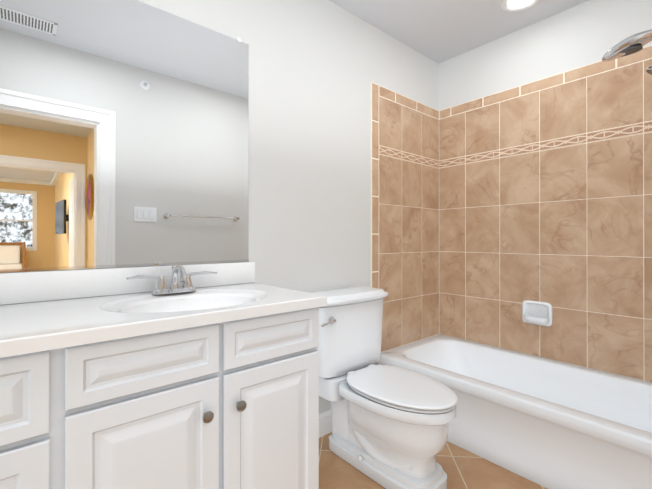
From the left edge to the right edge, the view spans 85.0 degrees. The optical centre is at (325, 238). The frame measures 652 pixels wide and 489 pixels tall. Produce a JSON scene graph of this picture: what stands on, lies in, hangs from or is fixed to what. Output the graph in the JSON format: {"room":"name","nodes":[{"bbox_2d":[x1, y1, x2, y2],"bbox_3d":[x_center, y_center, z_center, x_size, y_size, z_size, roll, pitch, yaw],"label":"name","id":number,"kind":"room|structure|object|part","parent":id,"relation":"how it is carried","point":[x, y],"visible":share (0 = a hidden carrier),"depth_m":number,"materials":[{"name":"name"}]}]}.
{"room":"bathroom","nodes":[
{"label":"bathroom","id":0,"kind":"room"},
{"bbox_2d":[5,0,438,412],"bbox_3d":[-0.413,-0.134,1.748,3.540,2.470,0.120,0,0,-41],"label":"wall","id":1,"kind":"structure","parent":0,"point":[316,68],"depth_m":1.95,"materials":[{"name":"white paint"}]},
{"bbox_2d":[0,0,248,272],"bbox_3d":[-0.845,-0.418,1.292,1.250,1.051,0.012,0,0,-41],"label":"mirror","id":2,"kind":"object","parent":1,"relation":"attached to","point":[123,133],"visible":1,"depth_m":1.34,"materials":[{"name":"white mirror"}]},
{"bbox_2d":[0,262,254,304],"bbox_3d":[-0.854,0.160,1.276,1.338,0.100,0.020,0,0,-41],"label":"backsplash","id":3,"kind":"structure","parent":1,"relation":"attached to","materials":[{"name":"stone"}]},
{"bbox_2d":[319,409,331,437],"bbox_3d":[-0.030,1.039,1.985,0.835,0.125,0.014,0,0,-41],"label":"baseboard","id":4,"kind":"structure","parent":1,"relation":"attached to","point":[325,423],"depth_m":2.00,"materials":[{"name":"white paint"}]},
{"bbox_2d":[371,82,438,351],"bbox_3d":[0.582,0.053,2.516,0.772,2.100,0.007,0,0,-41],"label":"tiles left grout","id":5,"kind":"structure","parent":1,"relation":"attached to","point":[378,196],"depth_m":2.31,"materials":[{"name":"beige"}]},
{"bbox_2d":[372,83,438,351],"bbox_3d":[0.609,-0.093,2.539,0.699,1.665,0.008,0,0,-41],"label":"wall tiles","id":6,"kind":"structure","parent":1,"relation":"attached to","point":[403,229],"depth_m":2.51,"materials":[{"name":"beige tile"}]},
{"bbox_2d":[379,145,438,167],"bbox_3d":[0.609,-0.577,2.539,0.699,0.057,0.009,0,0,-41],"label":"tiles left border","id":7,"kind":"structure","parent":1,"relation":"attached to","point":[393,153],"depth_m":2.50,"materials":[{"name":"beige tile"}]},
{"bbox_2d":[319,432,546,488],"bbox_3d":[0.146,1.129,1.092,3.540,0.060,1.840,0,0,-41],"label":"floor","id":8,"kind":"structure","parent":0,"point":[463,468],"depth_m":1.67,"materials":[{"name":"tile"}]},
{"bbox_2d":[0,262,326,488],"bbox_3d":[-0.680,0.599,1.072,1.338,1.001,0.553,0,0,-41],"label":"bathroom vanity","id":9,"kind":"object","parent":8,"relation":"on","point":[199,376],"visible":1,"depth_m":1.01,"materials":[{"name":"paint"}]},
{"bbox_2d":[0,283,326,357],"bbox_3d":[-0.681,0.281,1.074,1.338,0.143,0.550,0,0,-41],"label":"countertop","id":10,"kind":"structure","parent":9,"relation":"on","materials":[{"name":"stone"}]},
{"bbox_2d":[126,265,216,294],"bbox_3d":[-0.567,0.155,1.365,0.342,0.111,0.151,0,0,-41],"label":"faucet","id":11,"kind":"object","parent":10,"relation":"on","point":[187,288],"depth_m":1.38,"materials":[{"name":"silver metal"}]},
{"bbox_3d":[-0.301,0.509,1.054,0.137,0.033,0.031,0,0,-41],"label":"knob","id":12,"kind":"part","parent":9,"relation":"part of","materials":[{"name":"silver metal"}]},
{"bbox_2d":[307,286,457,488],"bbox_3d":[0.267,0.693,1.740,0.533,0.816,0.767,0,0,-41],"label":"toilet","id":13,"kind":"object","parent":8,"relation":"on","point":[390,426],"visible":0.85,"depth_m":1.66,"materials":[{"name":"ceramic"}]},
{"bbox_3d":[0.012,0.401,1.710,0.105,0.034,0.032,0,0,-41],"label":"lever","id":14,"kind":"part","parent":13,"relation":"part of","materials":[{"name":"silver metal"}]},
{"bbox_3d":[0.106,0.311,1.939,0.520,0.051,0.256,0,0,-41],"label":"lid","id":15,"kind":"part","parent":13,"relation":"part of","materials":[{"name":"ceramic"}]},
{"bbox_3d":[0.105,0.517,1.940,0.478,0.361,0.216,0,0,-41],"label":"tank","id":16,"kind":"part","parent":13,"relation":"part of","materials":[{"name":"ceramic"}]},
{"bbox_3d":[0.349,0.690,1.655,0.380,0.035,0.533,0,0,-41],"label":"seat","id":17,"kind":"part","parent":13,"relation":"part of","materials":[{"name":"white plastic"}]},
{"bbox_2d":[378,334,651,488],"bbox_3d":[1.100,0.921,1.955,0.723,0.360,1.526,0,0,-41],"label":"bathtub","id":18,"kind":"object","parent":8,"relation":"on","point":[548,423],"visible":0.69,"depth_m":1.79,"materials":[{"name":"ceramic"}]},
{"bbox_2d":[329,0,588,63],"bbox_3d":[0.146,-1.421,1.098,3.540,0.100,1.840,0,0,-41],"label":"ceiling","id":19,"kind":"structure","parent":0,"point":[438,31],"depth_m":2.22,"materials":[{"name":"white paint"}]},
{"bbox_2d":[501,0,539,11],"bbox_3d":[1.119,-1.364,2.036,0.210,0.009,0.210,0,0,-41],"label":"recessed light","id":20,"kind":"object","parent":19,"relation":"in","point":[505,7],"depth_m":2.07,"materials":[{"name":"white plastic"}]},
{"bbox_3d":[1.119,-1.367,2.036,0.144,0.002,0.144,0,0,-41],"label":"recessed ceiling light lens","id":21,"kind":"part","parent":20,"relation":"part of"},
{"bbox_2d":[439,0,651,380],"bbox_3d":[1.484,-0.133,2.161,0.120,2.470,1.720,0,0,-41],"label":"wall","id":22,"kind":"structure","parent":0,"point":[586,33],"depth_m":2.21,"materials":[{"name":"white paint"}]},
{"bbox_2d":[439,45,651,381],"bbox_3d":[1.377,-0.129,2.188,0.007,1.738,1.521,0,0,-41],"label":"tiles back grout","id":23,"kind":"structure","parent":22,"relation":"attached to","point":[539,202],"depth_m":2.23,"materials":[{"name":"beige"}]},
{"bbox_2d":[439,59,651,381],"bbox_3d":[1.376,-0.094,2.188,0.008,1.665,1.518,0,0,-41],"label":"wall tiles","id":24,"kind":"structure","parent":22,"relation":"attached to","point":[601,229],"depth_m":2.15,"materials":[{"name":"beige tile"}]},
{"bbox_2d":[522,300,551,325],"bbox_3d":[1.305,0.467,2.217,0.060,0.148,0.170,0,0,-41],"label":"soap dish","id":25,"kind":"object","parent":24,"relation":"attached to","point":[537,313],"visible":1,"depth_m":2.22,"materials":[{"name":"ceramic"}]},
{"bbox_2d":[439,121,651,167],"bbox_3d":[1.376,-0.578,2.189,0.009,0.057,1.518,0,0,-41],"label":"tile border","id":26,"kind":"object","parent":22,"relation":"attached to","point":[622,131],"depth_m":2.16,"materials":[{"name":"beige tile"}]},
{"bbox_2d":[440,46,651,118],"bbox_3d":[1.376,-0.963,2.190,0.008,0.067,1.518,0,0,-41],"label":"tile border","id":27,"kind":"object","parent":22,"relation":"attached to","point":[602,66],"depth_m":2.17,"materials":[{"name":"beige tile"}]},
{"bbox_3d":[1.581,0.050,1.368,0.747,2.100,0.009,0,0,-41],"label":"wall tiles","id":28,"kind":"structure","parent":0,"visible":0},
{"bbox_2d":[602,29,651,74],"bbox_3d":[1.442,-0.801,1.526,0.131,0.220,0.412,0,0,-41],"label":"shower head","id":29,"kind":"object","parent":28,"relation":"attached to","point":[634,43],"visible":1,"depth_m":1.57}
]}

